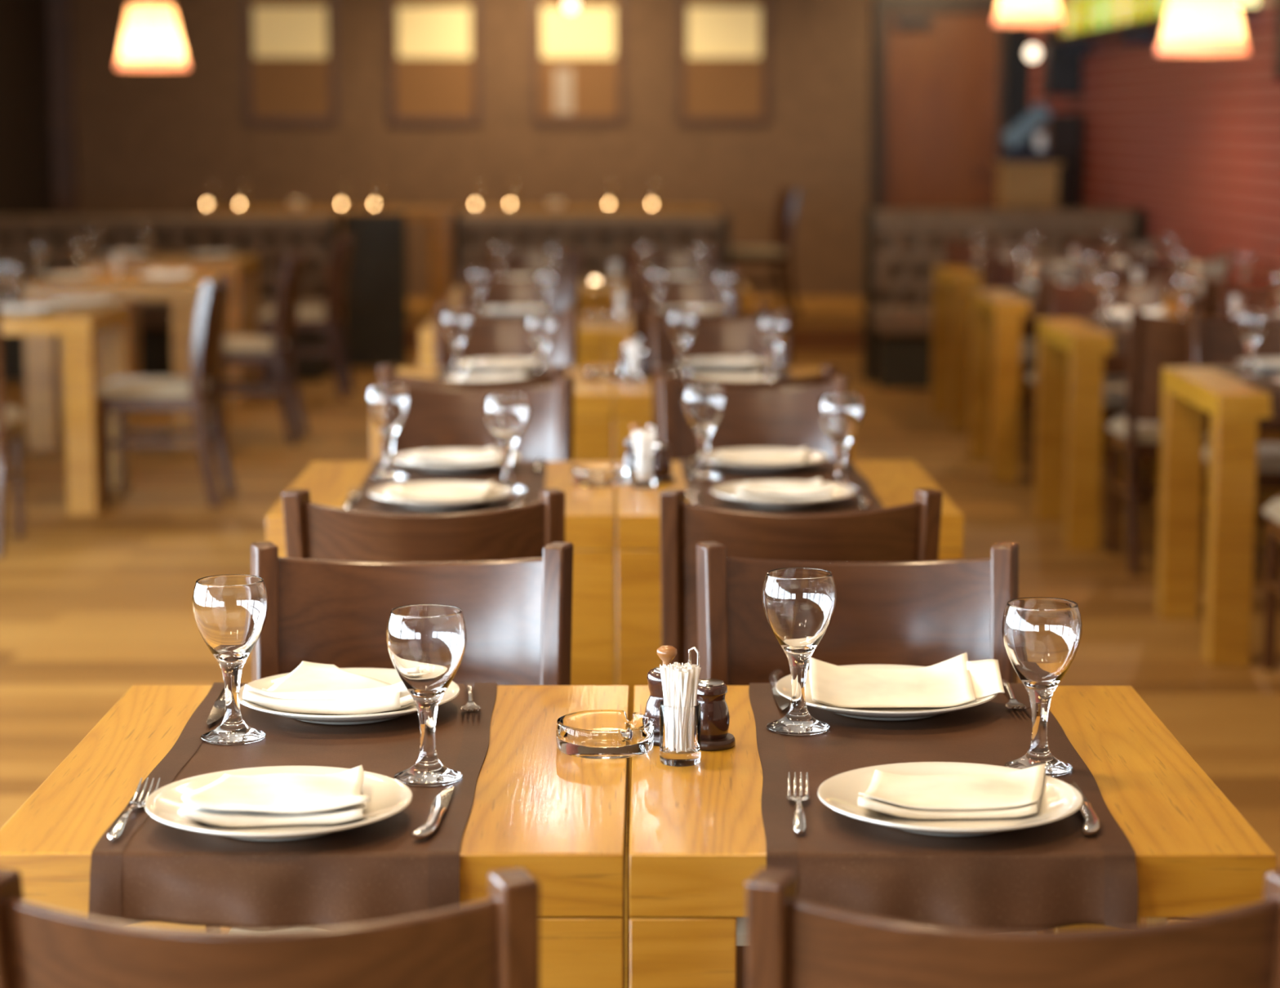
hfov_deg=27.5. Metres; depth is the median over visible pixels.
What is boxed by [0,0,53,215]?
wall
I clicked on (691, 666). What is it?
toothpick
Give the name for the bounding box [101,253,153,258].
dinner plate
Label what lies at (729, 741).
stand
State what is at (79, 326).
dining table
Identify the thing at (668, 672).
toothpick
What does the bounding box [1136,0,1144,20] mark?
bottle
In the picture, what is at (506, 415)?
wine glass
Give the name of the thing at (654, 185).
wine glass
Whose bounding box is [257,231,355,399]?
dining chair
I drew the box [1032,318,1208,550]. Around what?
dining table
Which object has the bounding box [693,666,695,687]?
toothpick
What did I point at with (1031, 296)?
table runner
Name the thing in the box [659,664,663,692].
toothpick
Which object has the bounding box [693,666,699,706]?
toothpick
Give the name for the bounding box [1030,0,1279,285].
wall
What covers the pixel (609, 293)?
dining table
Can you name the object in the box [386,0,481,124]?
framed picture
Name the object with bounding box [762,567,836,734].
wine glass
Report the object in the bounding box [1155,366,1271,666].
dining table
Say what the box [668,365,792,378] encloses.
table runner
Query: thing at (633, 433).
toothpick
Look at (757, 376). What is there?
napkin
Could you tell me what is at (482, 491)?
napkin
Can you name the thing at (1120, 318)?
dinner plate
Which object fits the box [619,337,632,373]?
pepper mill
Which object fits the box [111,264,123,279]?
holder
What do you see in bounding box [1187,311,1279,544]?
dining chair
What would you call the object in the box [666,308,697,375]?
wine glass
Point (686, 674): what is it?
toothpick
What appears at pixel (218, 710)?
knife
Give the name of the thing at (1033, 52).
wall lamp
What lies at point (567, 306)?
dining chair
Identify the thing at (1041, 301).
dining chair
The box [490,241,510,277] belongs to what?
wine glass
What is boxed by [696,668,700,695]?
toothpick
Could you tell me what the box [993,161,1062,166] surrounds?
countertop
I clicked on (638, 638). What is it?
dining table
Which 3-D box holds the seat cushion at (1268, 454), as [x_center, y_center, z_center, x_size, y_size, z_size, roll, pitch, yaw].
[1.972,-0.116,8.091,0.400,0.046,0.385,0,8,0]
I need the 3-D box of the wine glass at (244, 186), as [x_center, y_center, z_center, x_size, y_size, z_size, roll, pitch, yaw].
[-2.676,-2.028,17.673,0.089,0.190,0.089,7,11,41]
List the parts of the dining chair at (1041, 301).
leg, seat frame, leg, backrest, leg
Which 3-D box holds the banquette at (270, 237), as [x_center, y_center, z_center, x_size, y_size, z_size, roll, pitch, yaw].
[-3.054,-1.155,15.284,2.540,0.934,0.670,0,8,0]
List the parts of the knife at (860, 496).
blade, handle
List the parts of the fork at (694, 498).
handle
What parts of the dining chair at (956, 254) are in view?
leg, backrest, leg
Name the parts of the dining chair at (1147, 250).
leg, backrest, leg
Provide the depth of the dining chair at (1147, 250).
13.65 m
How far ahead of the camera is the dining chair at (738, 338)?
8.40 m
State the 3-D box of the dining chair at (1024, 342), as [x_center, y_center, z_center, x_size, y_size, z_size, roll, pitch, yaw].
[1.827,-0.702,12.296,0.464,0.880,0.502,0,8,-1]
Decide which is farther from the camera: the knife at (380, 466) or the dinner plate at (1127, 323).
the dinner plate at (1127, 323)
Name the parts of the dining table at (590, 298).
leg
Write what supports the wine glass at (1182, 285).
on the table runner at (1121, 333)
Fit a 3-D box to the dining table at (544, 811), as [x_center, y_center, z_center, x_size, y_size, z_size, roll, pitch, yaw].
[-0.340,0.677,3.072,0.650,0.750,0.800,0,8,0]
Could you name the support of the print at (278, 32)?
attached to the framed picture at (291, 46)
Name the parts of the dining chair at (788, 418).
leg, leg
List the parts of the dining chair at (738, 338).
leg, leg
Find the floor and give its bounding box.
[0,351,1279,930]
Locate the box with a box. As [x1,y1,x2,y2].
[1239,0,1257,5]
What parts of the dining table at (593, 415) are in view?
leg, leg, leg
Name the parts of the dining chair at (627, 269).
leg, backrest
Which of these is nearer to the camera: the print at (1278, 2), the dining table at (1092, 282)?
the print at (1278, 2)
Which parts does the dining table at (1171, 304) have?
leg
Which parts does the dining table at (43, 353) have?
leg, leg, leg, leg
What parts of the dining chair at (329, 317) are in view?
leg, leg, seat frame, leg, backrest, leg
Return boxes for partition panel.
[342,213,408,367]
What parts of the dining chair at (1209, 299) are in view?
leg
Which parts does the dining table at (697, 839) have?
leg, leg, leg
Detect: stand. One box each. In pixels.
[622,336,652,378]
[627,424,675,483]
[653,646,735,751]
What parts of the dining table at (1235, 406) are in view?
leg, leg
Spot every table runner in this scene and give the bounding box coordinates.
[88,682,497,929]
[348,459,547,514]
[435,366,548,379]
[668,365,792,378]
[678,458,884,514]
[712,312,737,315]
[748,682,1137,930]
[960,266,982,288]
[1001,288,1036,318]
[1073,317,1129,355]
[1096,266,1127,284]
[1164,288,1203,312]
[1208,365,1279,420]
[1271,317,1277,321]
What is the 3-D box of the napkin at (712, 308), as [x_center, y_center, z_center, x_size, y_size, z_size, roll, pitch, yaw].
[0.192,-0.696,9.857,0.213,0.029,0.147,-1,8,-6]
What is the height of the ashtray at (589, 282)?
0.034 m
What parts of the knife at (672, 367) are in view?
handle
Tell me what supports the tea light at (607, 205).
on the dining table at (597, 210)
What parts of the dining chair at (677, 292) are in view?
leg, leg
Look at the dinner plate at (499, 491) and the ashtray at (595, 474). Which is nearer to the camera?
the dinner plate at (499, 491)
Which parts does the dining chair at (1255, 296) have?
leg, backrest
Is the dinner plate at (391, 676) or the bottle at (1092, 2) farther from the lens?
the bottle at (1092, 2)
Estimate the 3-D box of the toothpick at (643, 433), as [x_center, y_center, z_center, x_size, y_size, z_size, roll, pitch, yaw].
[0.007,-0.074,5.239,0.006,0.096,0.004,7,10,39]
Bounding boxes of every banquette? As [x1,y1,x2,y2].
[0,214,342,380]
[453,213,730,288]
[862,207,1143,388]
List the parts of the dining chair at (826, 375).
leg, backrest, leg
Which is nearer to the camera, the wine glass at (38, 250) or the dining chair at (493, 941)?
the dining chair at (493, 941)
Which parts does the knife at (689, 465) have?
blade, handle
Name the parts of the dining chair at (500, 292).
leg, backrest, leg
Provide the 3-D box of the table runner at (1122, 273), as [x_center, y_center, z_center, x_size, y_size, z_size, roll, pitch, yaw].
[2.478,-1.072,12.925,0.377,0.072,0.870,0,8,0]
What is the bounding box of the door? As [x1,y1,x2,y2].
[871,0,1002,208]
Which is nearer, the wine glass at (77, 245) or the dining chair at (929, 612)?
the dining chair at (929, 612)
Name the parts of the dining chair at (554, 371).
leg, backrest, leg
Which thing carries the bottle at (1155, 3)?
on the shelf
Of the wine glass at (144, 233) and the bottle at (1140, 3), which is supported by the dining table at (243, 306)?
the wine glass at (144, 233)
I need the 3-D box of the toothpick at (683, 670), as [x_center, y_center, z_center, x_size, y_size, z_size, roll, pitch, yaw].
[0.047,0.246,2.981,0.003,0.096,0.011,-7,11,-40]
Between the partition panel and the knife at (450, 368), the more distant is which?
the partition panel
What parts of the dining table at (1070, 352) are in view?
leg, leg, leg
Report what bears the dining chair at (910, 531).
on the floor
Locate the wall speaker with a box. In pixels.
[1041,30,1083,96]
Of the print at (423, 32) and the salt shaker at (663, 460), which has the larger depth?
the print at (423, 32)
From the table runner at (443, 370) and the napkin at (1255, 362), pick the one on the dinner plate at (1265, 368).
the napkin at (1255, 362)
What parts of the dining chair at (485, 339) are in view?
leg, leg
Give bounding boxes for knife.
[206,682,242,724]
[374,459,384,474]
[411,785,453,839]
[446,364,453,373]
[511,492,528,506]
[669,364,677,373]
[684,457,696,473]
[768,668,790,710]
[855,491,870,509]
[1069,781,1099,835]
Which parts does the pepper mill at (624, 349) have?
knob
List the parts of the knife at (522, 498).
handle, blade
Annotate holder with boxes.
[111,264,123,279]
[609,271,620,286]
[613,302,626,322]
[625,355,641,381]
[631,451,655,488]
[659,700,701,766]
[1130,278,1142,283]
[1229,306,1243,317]
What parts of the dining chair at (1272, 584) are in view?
seat frame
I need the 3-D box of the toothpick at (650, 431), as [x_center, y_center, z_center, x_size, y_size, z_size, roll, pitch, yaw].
[0.022,-0.079,5.256,0.003,0.096,0.012,1,8,5]
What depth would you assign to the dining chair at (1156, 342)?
8.60 m
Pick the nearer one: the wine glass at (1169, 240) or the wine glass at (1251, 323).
the wine glass at (1251, 323)
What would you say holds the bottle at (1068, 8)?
on the shelf
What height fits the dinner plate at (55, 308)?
0.026 m
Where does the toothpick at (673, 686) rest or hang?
in the holder at (680, 727)
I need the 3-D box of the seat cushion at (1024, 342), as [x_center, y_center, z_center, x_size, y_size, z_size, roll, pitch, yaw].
[1.826,-0.723,12.352,0.400,0.046,0.385,0,8,-1]
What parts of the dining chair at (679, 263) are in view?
leg, backrest, leg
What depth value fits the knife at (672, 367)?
7.68 m
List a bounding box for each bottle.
[1059,0,1068,35]
[1065,0,1074,35]
[1071,0,1079,33]
[1076,0,1084,32]
[1082,0,1089,31]
[1088,0,1095,30]
[1094,0,1102,29]
[1101,0,1108,27]
[1107,0,1115,26]
[1114,0,1122,25]
[1121,0,1128,23]
[1128,0,1136,22]
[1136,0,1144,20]
[1143,0,1151,19]
[1151,0,1159,17]
[1159,0,1168,16]
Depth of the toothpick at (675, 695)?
2.98 m
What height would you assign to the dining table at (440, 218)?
0.750 m
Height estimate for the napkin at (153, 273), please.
0.046 m
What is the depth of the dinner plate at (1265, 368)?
7.64 m
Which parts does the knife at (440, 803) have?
handle, blade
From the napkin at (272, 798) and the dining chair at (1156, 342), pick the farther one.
the dining chair at (1156, 342)
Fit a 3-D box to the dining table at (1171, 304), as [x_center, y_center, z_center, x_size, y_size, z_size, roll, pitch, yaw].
[2.440,-0.477,11.181,0.650,0.750,0.800,0,8,0]
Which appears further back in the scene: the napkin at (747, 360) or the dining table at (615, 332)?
the dining table at (615, 332)
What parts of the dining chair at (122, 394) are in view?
leg, leg, seat frame, leg, backrest, leg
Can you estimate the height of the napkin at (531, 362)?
0.029 m
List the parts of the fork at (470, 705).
handle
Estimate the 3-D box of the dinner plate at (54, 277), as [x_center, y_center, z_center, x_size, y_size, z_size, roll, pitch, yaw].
[-2.653,-1.009,12.161,0.277,0.026,0.277,7,11,42]
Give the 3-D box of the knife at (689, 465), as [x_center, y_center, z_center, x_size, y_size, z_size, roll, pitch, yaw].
[0.105,-0.060,5.516,0.023,0.011,0.215,0,8,2]
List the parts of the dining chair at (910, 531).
leg, leg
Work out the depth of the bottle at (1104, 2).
15.34 m
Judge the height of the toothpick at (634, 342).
0.096 m
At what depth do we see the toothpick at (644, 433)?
5.24 m
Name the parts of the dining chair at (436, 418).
leg, leg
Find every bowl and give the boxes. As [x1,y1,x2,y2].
[288,200,305,208]
[547,200,564,208]
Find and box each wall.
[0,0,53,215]
[71,0,874,297]
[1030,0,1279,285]
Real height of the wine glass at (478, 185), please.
0.190 m
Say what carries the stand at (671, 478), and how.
on the dining table at (638, 638)
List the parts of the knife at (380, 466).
blade, handle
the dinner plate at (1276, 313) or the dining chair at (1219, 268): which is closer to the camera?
the dinner plate at (1276, 313)
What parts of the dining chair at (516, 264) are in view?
leg, backrest, leg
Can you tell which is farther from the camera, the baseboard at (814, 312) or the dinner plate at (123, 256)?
the baseboard at (814, 312)
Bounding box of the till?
[998,102,1053,162]
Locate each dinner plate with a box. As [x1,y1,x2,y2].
[0,305,66,315]
[40,272,100,280]
[47,297,118,307]
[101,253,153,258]
[136,273,196,280]
[144,765,412,840]
[184,253,236,258]
[239,667,459,724]
[368,480,513,509]
[392,448,521,473]
[442,373,534,380]
[459,358,551,373]
[480,306,551,315]
[502,275,533,277]
[659,306,722,315]
[677,357,770,373]
[684,373,777,380]
[697,448,828,472]
[711,480,855,508]
[775,664,997,719]
[817,761,1083,835]
[1014,282,1078,290]
[1095,311,1171,321]
[1102,261,1126,267]
[1121,321,1130,327]
[1169,282,1204,290]
[1191,289,1203,296]
[1235,357,1279,373]
[1271,311,1279,317]
[1271,375,1279,382]
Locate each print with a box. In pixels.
[253,6,327,57]
[397,6,471,57]
[541,6,614,57]
[554,68,573,114]
[687,6,760,57]
[1276,0,1279,66]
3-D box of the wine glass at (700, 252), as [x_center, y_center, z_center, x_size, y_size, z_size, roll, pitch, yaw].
[0.271,-1.016,11.597,0.089,0.190,0.089,-6,10,-35]
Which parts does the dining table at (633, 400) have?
leg, leg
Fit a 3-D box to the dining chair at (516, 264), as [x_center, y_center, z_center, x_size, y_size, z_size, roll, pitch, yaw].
[-0.506,-0.730,12.495,0.464,0.880,0.502,0,8,-1]
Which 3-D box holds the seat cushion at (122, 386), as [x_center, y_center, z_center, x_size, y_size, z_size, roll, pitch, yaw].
[-1.907,-0.424,10.250,0.385,0.046,0.400,0,8,0]
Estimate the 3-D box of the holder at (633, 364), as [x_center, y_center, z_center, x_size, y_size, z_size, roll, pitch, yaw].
[-0.018,-0.357,7.429,0.048,0.070,0.048,0,8,0]
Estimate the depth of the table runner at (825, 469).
5.29 m
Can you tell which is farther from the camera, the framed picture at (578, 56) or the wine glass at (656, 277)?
the framed picture at (578, 56)
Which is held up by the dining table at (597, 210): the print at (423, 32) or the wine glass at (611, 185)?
the wine glass at (611, 185)
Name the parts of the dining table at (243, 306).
leg, leg, leg, leg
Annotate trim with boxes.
[47,0,78,215]
[343,327,862,351]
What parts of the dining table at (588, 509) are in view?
leg, leg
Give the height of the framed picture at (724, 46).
1.040 m
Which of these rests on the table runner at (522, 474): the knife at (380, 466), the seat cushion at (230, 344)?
the knife at (380, 466)
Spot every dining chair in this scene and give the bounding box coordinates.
[0,321,25,557]
[0,867,539,987]
[97,273,237,507]
[208,249,309,445]
[230,541,573,930]
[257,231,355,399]
[281,488,565,561]
[378,364,565,388]
[379,375,573,461]
[433,310,577,367]
[437,303,577,319]
[459,268,572,309]
[465,271,579,314]
[486,246,582,280]
[622,246,718,280]
[624,268,737,313]
[626,271,741,313]
[631,303,772,355]
[648,310,792,367]
[651,364,839,443]
[655,374,849,460]
[659,488,942,665]
[696,541,1035,987]
[729,187,801,319]
[746,867,1279,987]
[943,237,1032,405]
[982,255,1084,401]
[987,253,1086,386]
[1026,275,1155,498]
[1045,277,1164,502]
[1069,237,1157,266]
[1106,306,1271,574]
[1126,254,1229,318]
[1130,253,1230,262]
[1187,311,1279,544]
[1201,275,1257,318]
[1215,277,1279,318]
[1262,497,1279,670]
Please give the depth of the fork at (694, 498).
5.07 m
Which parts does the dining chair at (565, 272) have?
leg, backrest, leg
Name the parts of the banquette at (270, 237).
seat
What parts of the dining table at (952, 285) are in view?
leg, leg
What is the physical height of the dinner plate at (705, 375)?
0.026 m
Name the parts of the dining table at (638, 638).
leg, leg, leg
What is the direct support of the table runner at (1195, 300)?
on the dining table at (1171, 304)
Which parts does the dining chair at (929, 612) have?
leg, leg, backrest, leg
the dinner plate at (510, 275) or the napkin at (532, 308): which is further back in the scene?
the dinner plate at (510, 275)
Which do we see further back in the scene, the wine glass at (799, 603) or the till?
the till
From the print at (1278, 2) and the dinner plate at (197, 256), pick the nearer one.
the print at (1278, 2)
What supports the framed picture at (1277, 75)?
attached to the wall at (1265, 20)
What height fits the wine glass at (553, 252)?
0.190 m
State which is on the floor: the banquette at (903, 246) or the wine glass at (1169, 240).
the banquette at (903, 246)
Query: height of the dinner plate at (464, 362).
0.026 m
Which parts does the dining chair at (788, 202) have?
leg, seat frame, leg, backrest, leg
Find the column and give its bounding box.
[1000,26,1031,150]
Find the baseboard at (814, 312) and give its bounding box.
[343,297,863,328]
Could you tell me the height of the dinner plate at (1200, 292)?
0.026 m
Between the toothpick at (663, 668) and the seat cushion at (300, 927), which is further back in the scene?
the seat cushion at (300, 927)
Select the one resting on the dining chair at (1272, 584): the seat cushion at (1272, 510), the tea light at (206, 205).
the seat cushion at (1272, 510)
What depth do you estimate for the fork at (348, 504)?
5.05 m
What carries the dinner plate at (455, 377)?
on the table runner at (443, 370)
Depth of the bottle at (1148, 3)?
14.09 m
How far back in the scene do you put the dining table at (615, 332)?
9.24 m
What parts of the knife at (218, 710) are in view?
blade, handle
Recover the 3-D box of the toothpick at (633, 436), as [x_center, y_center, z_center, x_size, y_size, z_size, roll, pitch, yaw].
[-0.007,-0.075,5.252,0.021,0.095,0.002,0,8,-3]
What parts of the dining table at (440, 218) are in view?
leg, leg, leg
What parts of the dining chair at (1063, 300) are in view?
leg, backrest, seat frame, leg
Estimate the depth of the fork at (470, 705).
3.26 m
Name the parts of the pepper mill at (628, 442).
knob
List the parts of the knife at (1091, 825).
blade, handle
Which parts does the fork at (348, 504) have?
handle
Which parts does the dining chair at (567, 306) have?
leg, backrest, leg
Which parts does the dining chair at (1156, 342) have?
leg, leg, seat frame, backrest, leg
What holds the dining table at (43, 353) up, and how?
on the floor
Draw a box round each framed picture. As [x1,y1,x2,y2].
[242,0,337,124]
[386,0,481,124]
[531,0,624,124]
[677,0,770,124]
[1274,0,1279,79]
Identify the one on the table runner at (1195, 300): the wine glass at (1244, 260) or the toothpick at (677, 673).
the wine glass at (1244, 260)
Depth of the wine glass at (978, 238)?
12.97 m
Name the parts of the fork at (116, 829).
handle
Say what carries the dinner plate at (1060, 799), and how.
on the table runner at (1053, 874)
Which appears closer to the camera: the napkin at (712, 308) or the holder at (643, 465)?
the holder at (643, 465)
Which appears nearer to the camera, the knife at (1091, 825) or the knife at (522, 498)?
the knife at (1091, 825)
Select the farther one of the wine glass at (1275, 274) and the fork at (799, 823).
the wine glass at (1275, 274)
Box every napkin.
[0,302,53,310]
[44,271,94,275]
[105,248,147,254]
[142,268,192,276]
[177,764,370,826]
[194,250,230,254]
[242,661,415,714]
[385,480,493,500]
[407,445,501,464]
[456,371,528,380]
[468,357,537,366]
[487,304,539,311]
[507,275,533,277]
[665,305,715,311]
[668,272,694,277]
[692,355,759,365]
[695,373,761,380]
[717,447,806,463]
[733,477,836,499]
[808,652,1004,707]
[857,763,1045,818]
[1026,280,1071,285]
[1107,306,1166,315]
[1111,257,1154,263]
[1253,360,1279,365]
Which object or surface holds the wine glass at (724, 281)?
on the table runner at (730, 313)
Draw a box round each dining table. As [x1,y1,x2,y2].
[0,302,134,515]
[0,684,629,987]
[22,275,230,451]
[84,254,261,404]
[198,206,336,215]
[266,461,613,684]
[324,206,457,323]
[371,367,613,464]
[419,314,604,367]
[450,280,602,314]
[466,206,592,214]
[592,206,717,214]
[602,280,751,364]
[605,313,632,495]
[613,367,853,666]
[615,460,964,839]
[629,684,1276,987]
[930,266,1087,431]
[967,288,1147,481]
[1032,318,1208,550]
[1090,268,1118,285]
[1155,293,1189,481]
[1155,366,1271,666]
[1257,431,1279,550]
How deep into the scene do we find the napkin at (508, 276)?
11.92 m
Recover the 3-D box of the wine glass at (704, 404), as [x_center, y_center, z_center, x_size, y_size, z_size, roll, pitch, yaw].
[0.131,-0.129,5.367,0.089,0.190,0.089,-7,11,-41]
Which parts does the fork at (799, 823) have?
handle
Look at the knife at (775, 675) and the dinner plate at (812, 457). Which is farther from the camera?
the dinner plate at (812, 457)
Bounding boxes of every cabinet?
[993,161,1062,208]
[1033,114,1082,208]
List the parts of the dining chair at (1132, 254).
leg, backrest, leg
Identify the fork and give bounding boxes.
[107,777,160,839]
[343,487,361,509]
[461,681,480,711]
[531,457,542,471]
[685,486,698,504]
[779,364,789,371]
[786,771,809,833]
[844,463,853,470]
[1001,679,1031,708]
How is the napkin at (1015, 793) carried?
on the dinner plate at (1060, 799)
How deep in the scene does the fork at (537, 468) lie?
5.49 m
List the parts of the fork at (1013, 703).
handle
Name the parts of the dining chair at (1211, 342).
leg, seat frame, backrest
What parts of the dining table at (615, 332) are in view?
leg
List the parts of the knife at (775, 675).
handle, blade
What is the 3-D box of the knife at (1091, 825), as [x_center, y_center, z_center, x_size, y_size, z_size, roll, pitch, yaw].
[0.470,0.330,2.774,0.023,0.011,0.215,1,8,4]
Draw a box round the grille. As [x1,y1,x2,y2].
[1041,33,1051,93]
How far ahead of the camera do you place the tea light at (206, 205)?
17.55 m
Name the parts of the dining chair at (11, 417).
leg, seat frame, leg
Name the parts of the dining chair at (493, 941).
leg, backrest, leg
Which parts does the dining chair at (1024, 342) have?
leg, backrest, leg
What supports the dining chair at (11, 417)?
on the floor
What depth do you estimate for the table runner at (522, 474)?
5.32 m
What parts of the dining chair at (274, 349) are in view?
leg, seat frame, leg, backrest, leg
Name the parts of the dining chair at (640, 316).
leg, backrest, leg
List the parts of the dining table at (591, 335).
leg, leg, leg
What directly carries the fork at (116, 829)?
on the table runner at (155, 870)
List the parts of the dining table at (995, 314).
leg, leg, leg, leg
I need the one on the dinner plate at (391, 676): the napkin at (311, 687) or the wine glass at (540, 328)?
the napkin at (311, 687)
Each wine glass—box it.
[0,257,8,306]
[0,260,23,305]
[28,240,48,283]
[68,236,88,272]
[84,225,102,262]
[135,225,152,262]
[191,573,268,744]
[204,180,218,208]
[237,180,251,208]
[338,180,352,208]
[366,383,409,479]
[371,179,385,208]
[386,604,466,786]
[440,308,471,376]
[465,266,489,314]
[471,179,485,208]
[484,393,529,493]
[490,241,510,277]
[506,179,519,208]
[524,313,556,375]
[533,269,558,313]
[543,243,564,270]
[604,179,618,208]
[634,241,654,275]
[644,266,669,310]
[648,179,661,208]
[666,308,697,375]
[682,383,725,479]
[690,243,711,277]
[712,269,737,315]
[757,313,789,379]
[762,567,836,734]
[817,392,863,491]
[968,230,986,269]
[1001,596,1081,776]
[1011,247,1032,293]
[1025,231,1044,261]
[1079,249,1100,285]
[1093,270,1118,324]
[1102,230,1119,269]
[1160,231,1178,260]
[1168,247,1190,292]
[1169,272,1195,318]
[1234,249,1256,284]
[1235,308,1267,376]
[1270,270,1279,321]
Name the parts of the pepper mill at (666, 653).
knob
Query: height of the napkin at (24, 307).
0.033 m
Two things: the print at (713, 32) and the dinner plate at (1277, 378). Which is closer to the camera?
the dinner plate at (1277, 378)
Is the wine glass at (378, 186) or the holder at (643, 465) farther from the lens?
the wine glass at (378, 186)
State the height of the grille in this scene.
0.380 m
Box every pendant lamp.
[115,0,189,70]
[993,0,1062,26]
[1155,0,1248,56]
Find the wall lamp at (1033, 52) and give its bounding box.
[1025,45,1042,60]
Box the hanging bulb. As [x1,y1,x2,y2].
[564,0,577,12]
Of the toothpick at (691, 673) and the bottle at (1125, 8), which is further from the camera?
the bottle at (1125, 8)
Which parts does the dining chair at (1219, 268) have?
leg, leg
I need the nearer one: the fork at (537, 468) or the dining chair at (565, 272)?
the fork at (537, 468)
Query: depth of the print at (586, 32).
19.68 m
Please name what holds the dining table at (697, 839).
on the floor
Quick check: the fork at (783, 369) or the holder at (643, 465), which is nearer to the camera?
the holder at (643, 465)
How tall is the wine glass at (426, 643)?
0.190 m
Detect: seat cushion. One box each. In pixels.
[4,405,25,427]
[97,376,210,396]
[222,336,287,352]
[230,926,314,930]
[257,306,336,319]
[729,246,785,256]
[1021,339,1035,346]
[1021,346,1035,363]
[1026,369,1127,384]
[1102,384,1127,406]
[1106,416,1209,441]
[1203,443,1279,471]
[1262,497,1279,522]
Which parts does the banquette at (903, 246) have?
seat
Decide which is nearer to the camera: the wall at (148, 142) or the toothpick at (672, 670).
the toothpick at (672, 670)
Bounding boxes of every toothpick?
[631,433,637,453]
[632,342,634,356]
[633,432,637,453]
[634,342,635,356]
[635,341,638,356]
[638,432,639,453]
[640,431,643,453]
[642,433,644,453]
[644,432,646,453]
[646,431,649,453]
[649,431,651,453]
[650,431,653,448]
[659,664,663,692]
[662,666,669,703]
[662,669,666,706]
[663,666,669,706]
[666,666,669,702]
[669,668,671,706]
[671,669,673,706]
[672,670,675,706]
[673,669,676,706]
[675,671,679,706]
[677,671,680,706]
[680,668,685,706]
[680,671,683,706]
[682,670,686,706]
[683,669,689,706]
[684,672,688,705]
[685,667,691,706]
[687,669,693,706]
[690,666,692,706]
[692,666,694,706]
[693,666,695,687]
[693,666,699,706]
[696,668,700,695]
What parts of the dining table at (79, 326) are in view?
leg, leg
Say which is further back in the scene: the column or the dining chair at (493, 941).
the column
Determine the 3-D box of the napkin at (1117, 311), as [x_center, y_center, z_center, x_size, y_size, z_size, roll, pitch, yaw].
[1.824,-0.672,9.623,0.231,0.046,0.161,3,9,19]
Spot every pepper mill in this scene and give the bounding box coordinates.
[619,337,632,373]
[622,424,647,475]
[644,644,677,735]
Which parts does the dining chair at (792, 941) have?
leg, leg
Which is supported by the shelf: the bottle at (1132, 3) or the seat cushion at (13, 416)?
the bottle at (1132, 3)
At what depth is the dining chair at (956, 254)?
13.65 m
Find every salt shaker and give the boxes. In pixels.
[638,350,653,374]
[653,442,671,477]
[696,678,729,739]
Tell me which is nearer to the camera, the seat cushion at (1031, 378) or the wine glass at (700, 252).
the seat cushion at (1031, 378)
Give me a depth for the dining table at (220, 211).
17.31 m
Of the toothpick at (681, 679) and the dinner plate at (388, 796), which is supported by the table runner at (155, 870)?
the dinner plate at (388, 796)
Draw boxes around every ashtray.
[555,709,653,759]
[571,462,627,486]
[581,310,612,321]
[582,277,608,286]
[582,364,622,380]
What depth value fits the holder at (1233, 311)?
9.38 m
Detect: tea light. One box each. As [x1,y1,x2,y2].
[202,202,210,208]
[235,202,243,208]
[337,202,345,208]
[369,202,377,208]
[471,202,479,208]
[506,202,514,208]
[604,202,613,208]
[648,201,655,208]
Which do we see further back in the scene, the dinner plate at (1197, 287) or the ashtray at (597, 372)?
the dinner plate at (1197, 287)
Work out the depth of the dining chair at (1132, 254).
12.02 m
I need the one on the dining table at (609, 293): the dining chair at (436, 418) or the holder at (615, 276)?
the holder at (615, 276)
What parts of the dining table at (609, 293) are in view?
leg, leg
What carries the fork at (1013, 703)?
on the table runner at (1053, 874)
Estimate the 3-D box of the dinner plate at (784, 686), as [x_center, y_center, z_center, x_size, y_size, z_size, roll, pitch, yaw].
[0.308,0.254,3.264,0.277,0.026,0.277,-1,8,-6]
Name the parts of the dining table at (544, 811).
leg, leg, leg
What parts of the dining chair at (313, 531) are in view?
leg, backrest, leg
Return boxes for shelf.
[1047,5,1257,53]
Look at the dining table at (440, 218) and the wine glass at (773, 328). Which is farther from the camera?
the dining table at (440, 218)
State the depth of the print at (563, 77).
19.74 m
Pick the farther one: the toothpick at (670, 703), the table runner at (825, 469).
the table runner at (825, 469)
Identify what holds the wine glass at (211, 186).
on the dining table at (220, 211)
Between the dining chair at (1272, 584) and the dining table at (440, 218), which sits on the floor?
the dining chair at (1272, 584)
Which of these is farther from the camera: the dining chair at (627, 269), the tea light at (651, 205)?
the tea light at (651, 205)
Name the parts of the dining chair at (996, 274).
leg, seat frame, backrest, leg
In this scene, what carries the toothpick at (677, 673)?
in the holder at (680, 727)
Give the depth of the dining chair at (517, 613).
3.75 m
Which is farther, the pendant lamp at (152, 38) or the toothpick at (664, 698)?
the pendant lamp at (152, 38)
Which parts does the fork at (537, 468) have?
handle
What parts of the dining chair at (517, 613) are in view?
leg, backrest, leg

